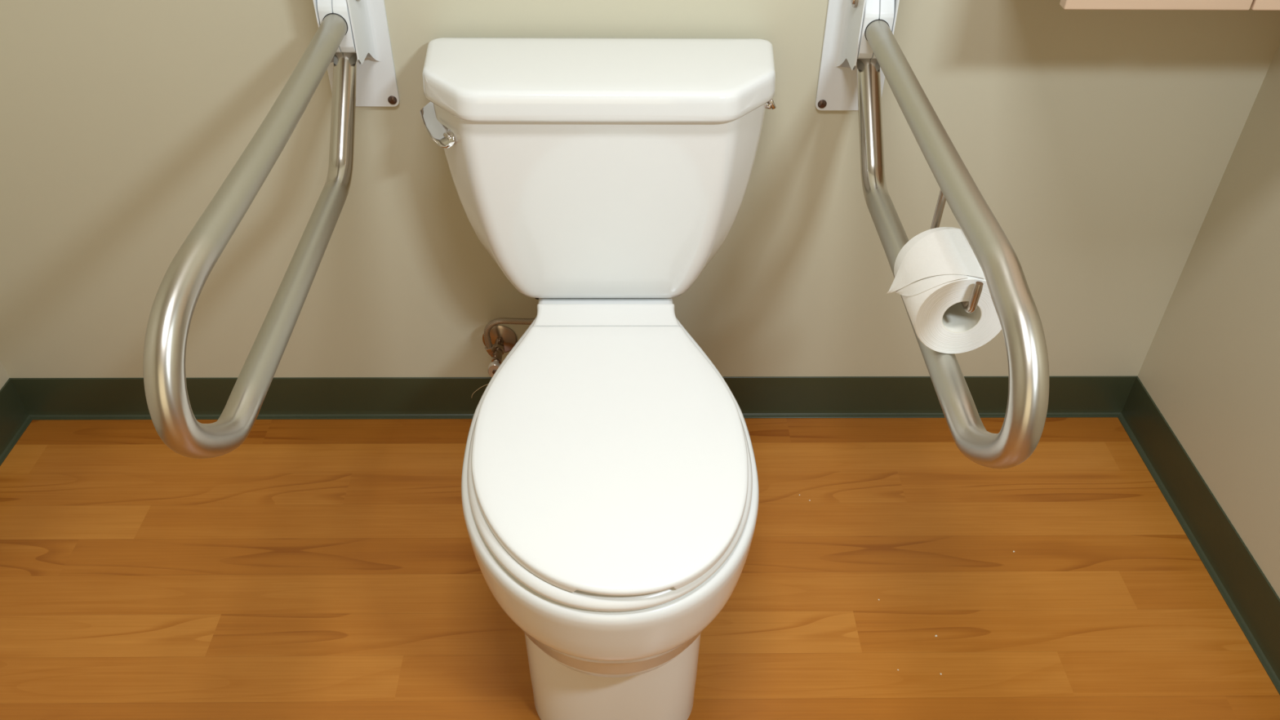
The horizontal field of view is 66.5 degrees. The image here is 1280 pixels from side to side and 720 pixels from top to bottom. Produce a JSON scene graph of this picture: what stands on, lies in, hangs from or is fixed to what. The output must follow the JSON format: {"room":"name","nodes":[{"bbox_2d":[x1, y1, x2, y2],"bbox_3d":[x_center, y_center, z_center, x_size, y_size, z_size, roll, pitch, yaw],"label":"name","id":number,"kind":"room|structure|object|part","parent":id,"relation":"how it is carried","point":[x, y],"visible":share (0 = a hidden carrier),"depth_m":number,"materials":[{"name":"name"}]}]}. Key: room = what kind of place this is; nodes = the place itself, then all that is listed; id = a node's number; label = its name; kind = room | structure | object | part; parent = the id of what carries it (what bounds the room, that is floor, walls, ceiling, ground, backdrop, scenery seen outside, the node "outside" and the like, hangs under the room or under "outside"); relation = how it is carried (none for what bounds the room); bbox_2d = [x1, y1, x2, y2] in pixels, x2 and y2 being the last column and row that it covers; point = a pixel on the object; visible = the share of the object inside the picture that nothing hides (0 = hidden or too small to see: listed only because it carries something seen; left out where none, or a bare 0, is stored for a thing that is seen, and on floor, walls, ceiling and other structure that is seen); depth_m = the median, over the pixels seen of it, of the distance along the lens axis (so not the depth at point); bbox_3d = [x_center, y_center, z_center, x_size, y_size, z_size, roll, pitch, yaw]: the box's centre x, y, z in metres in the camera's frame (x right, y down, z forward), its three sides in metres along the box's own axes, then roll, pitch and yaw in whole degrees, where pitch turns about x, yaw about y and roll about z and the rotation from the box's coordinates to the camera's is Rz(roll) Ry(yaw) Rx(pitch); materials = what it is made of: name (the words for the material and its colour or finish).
{"room":"accessible bathroom","nodes":[
{"label":"accessible bathroom","id":0,"kind":"room"},
{"bbox_2d":[0,360,8,389],"bbox_3d":[-1.276,-0.021,0.220,0.100,2.440,2.600,0,39,-1],"label":"wall","id":1,"kind":"structure","parent":0,"point":[4,377],"depth_m":1.92,"materials":[{"name":"paint"}]},
{"bbox_2d":[0,377,32,466],"bbox_3d":[-1.228,0.890,0.955,0.014,0.100,2.600,0,39,-1],"label":"baseboard","id":2,"kind":"structure","parent":1,"relation":"attached to","point":[15,419],"depth_m":1.93,"materials":[{"name":"grey plastic"}]},
{"bbox_2d":[0,0,1279,377],"bbox_3d":[-0.116,-0.870,1.288,2.454,2.440,0.100,0,39,-1],"label":"wall","id":3,"kind":"structure","parent":0,"point":[1101,144],"depth_m":1.68,"materials":[{"name":"paint"}]},
{"bbox_2d":[142,0,399,458],"bbox_3d":[-0.436,-0.250,1.182,0.106,0.378,0.836,0,39,-1],"label":"grab bar","id":4,"kind":"object","parent":3,"relation":"attached to","point":[351,41],"visible":1,"depth_m":1.14,"materials":[{"name":"silver metal"}]},
{"bbox_3d":[-0.441,-0.535,1.485,0.106,0.314,0.005,0,39,-1],"label":"mounting plate","id":5,"kind":"part","parent":4,"relation":"part of","materials":[{"name":"white metal"}]},
{"bbox_2d":[482,317,535,377],"bbox_3d":[-0.234,-0.091,1.786,0.139,0.275,0.099,0,39,-1],"label":"supply valve","id":6,"kind":"object","parent":3,"relation":"attached to","point":[498,340],"visible":0.62,"depth_m":1.83,"materials":[{"name":"silver metal"}]},
{"bbox_3d":[-0.270,0.013,1.827,0.027,0.037,0.030,0,39,-1],"label":"handle","id":7,"kind":"part","parent":6,"relation":"part of","materials":[{"name":"beige"}]},
{"bbox_2d":[9,376,1137,420],"bbox_3d":[-0.124,0.077,1.978,2.254,0.100,0.014,0,39,-1],"label":"baseboard","id":8,"kind":"structure","parent":3,"relation":"attached to","point":[757,397],"depth_m":1.98,"materials":[{"name":"grey plastic"}]},
{"bbox_2d":[815,0,1048,468],"bbox_3d":[0.345,-0.243,1.190,0.106,0.372,0.850,0,39,-1],"label":"grab bar","id":9,"kind":"object","parent":3,"relation":"attached to","point":[860,49],"visible":0.88,"depth_m":1.11,"materials":[{"name":"silver metal"}]},
{"bbox_3d":[0.340,-0.531,1.500,0.106,0.312,0.005,0,39,-1],"label":"mounting plate","id":10,"kind":"part","parent":9,"relation":"part of","materials":[{"name":"white metal"}]},
{"bbox_2d":[886,226,1001,353],"bbox_3d":[0.356,-0.083,1.142,0.118,0.108,0.110,0,39,-1],"label":"toilet paper roll","id":11,"kind":"object","parent":9,"relation":"on","point":[938,269],"visible":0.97,"depth_m":1.11,"materials":[{"name":"paper"},{"name":"cardboard"}]},
{"bbox_2d":[1059,0,1279,10],"bbox_3d":[0.767,-0.817,1.087,0.488,0.750,0.300,0,39,-1],"label":"upper cabinet","id":12,"kind":"object","parent":3,"relation":"attached to","point":[1205,5],"visible":1,"depth_m":1.20,"materials":[{"name":"brown wood"}]},
{"bbox_3d":[0.885,-0.727,0.981,0.253,0.745,0.019,0,39,-1],"label":"door","id":13,"kind":"part","parent":12,"relation":"part of","materials":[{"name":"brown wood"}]},
{"bbox_2d":[0,417,1279,719],"bbox_3d":[-0.109,0.947,1.018,2.454,0.050,2.800,0,39,-1],"label":"floor","id":14,"kind":"structure","parent":0,"point":[306,569],"depth_m":1.67,"materials":[{"name":"laminate"}]},
{"bbox_2d":[419,37,776,719],"bbox_3d":[-0.063,0.062,1.442,0.542,0.797,0.798,0,39,-1],"label":"toilet","id":15,"kind":"object","parent":14,"relation":"on","point":[610,487],"visible":1,"depth_m":1.37,"materials":[{"name":"white ceramic"}]},
{"bbox_3d":[-0.302,-0.349,1.450,0.031,0.032,0.109,-19,43,-22],"label":"flush lever","id":16,"kind":"part","parent":15,"relation":"part of","materials":[{"name":"silver metal"}]},
{"bbox_3d":[-0.059,-0.415,1.434,0.534,0.044,0.213,0,39,-1],"label":"tank lid","id":17,"kind":"part","parent":15,"relation":"part of","materials":[{"name":"white ceramic"}]},
{"bbox_3d":[-0.061,-0.280,1.548,0.500,0.318,0.193,0,39,-1],"label":"tank","id":18,"kind":"part","parent":15,"relation":"part of","materials":[{"name":"white ceramic"}]},
{"bbox_2d":[537,297,673,304],"bbox_3d":[-0.055,-0.058,1.639,0.224,0.136,0.285,0,39,-1],"label":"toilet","id":19,"kind":"object","parent":15,"relation":"attached to","point":[540,300],"depth_m":1.58,"materials":[{"name":"white ceramic"}]},
{"bbox_3d":[-0.041,0.109,1.301,0.364,0.018,0.500,0,39,-1],"label":"seat lid","id":20,"kind":"part","parent":15,"relation":"part of","materials":[{"name":"white plastic"}]},
{"bbox_3d":[-0.041,0.126,1.314,0.380,0.021,0.507,0,39,-1],"label":"seat","id":21,"kind":"part","parent":15,"relation":"part of","materials":[{"name":"white plastic"}]},
{"bbox_3d":[-0.044,0.235,1.529,0.401,0.418,0.714,0,39,-1],"label":"bowl","id":22,"kind":"part","parent":15,"relation":"part of","materials":[{"name":"white ceramic"}]},
{"bbox_2d":[1137,42,1279,598],"bbox_3d":[1.078,-0.025,0.254,0.100,2.440,2.600,0,39,-1],"label":"wall","id":23,"kind":"structure","parent":0,"point":[1211,366],"depth_m":1.64,"materials":[{"name":"paint"}]},
{"bbox_2d":[1117,376,1279,694],"bbox_3d":[1.011,0.887,0.987,0.014,0.100,2.600,0,39,-1],"label":"baseboard","id":24,"kind":"structure","parent":23,"relation":"attached to","point":[1250,597],"depth_m":1.72,"materials":[{"name":"grey plastic"}]}
]}

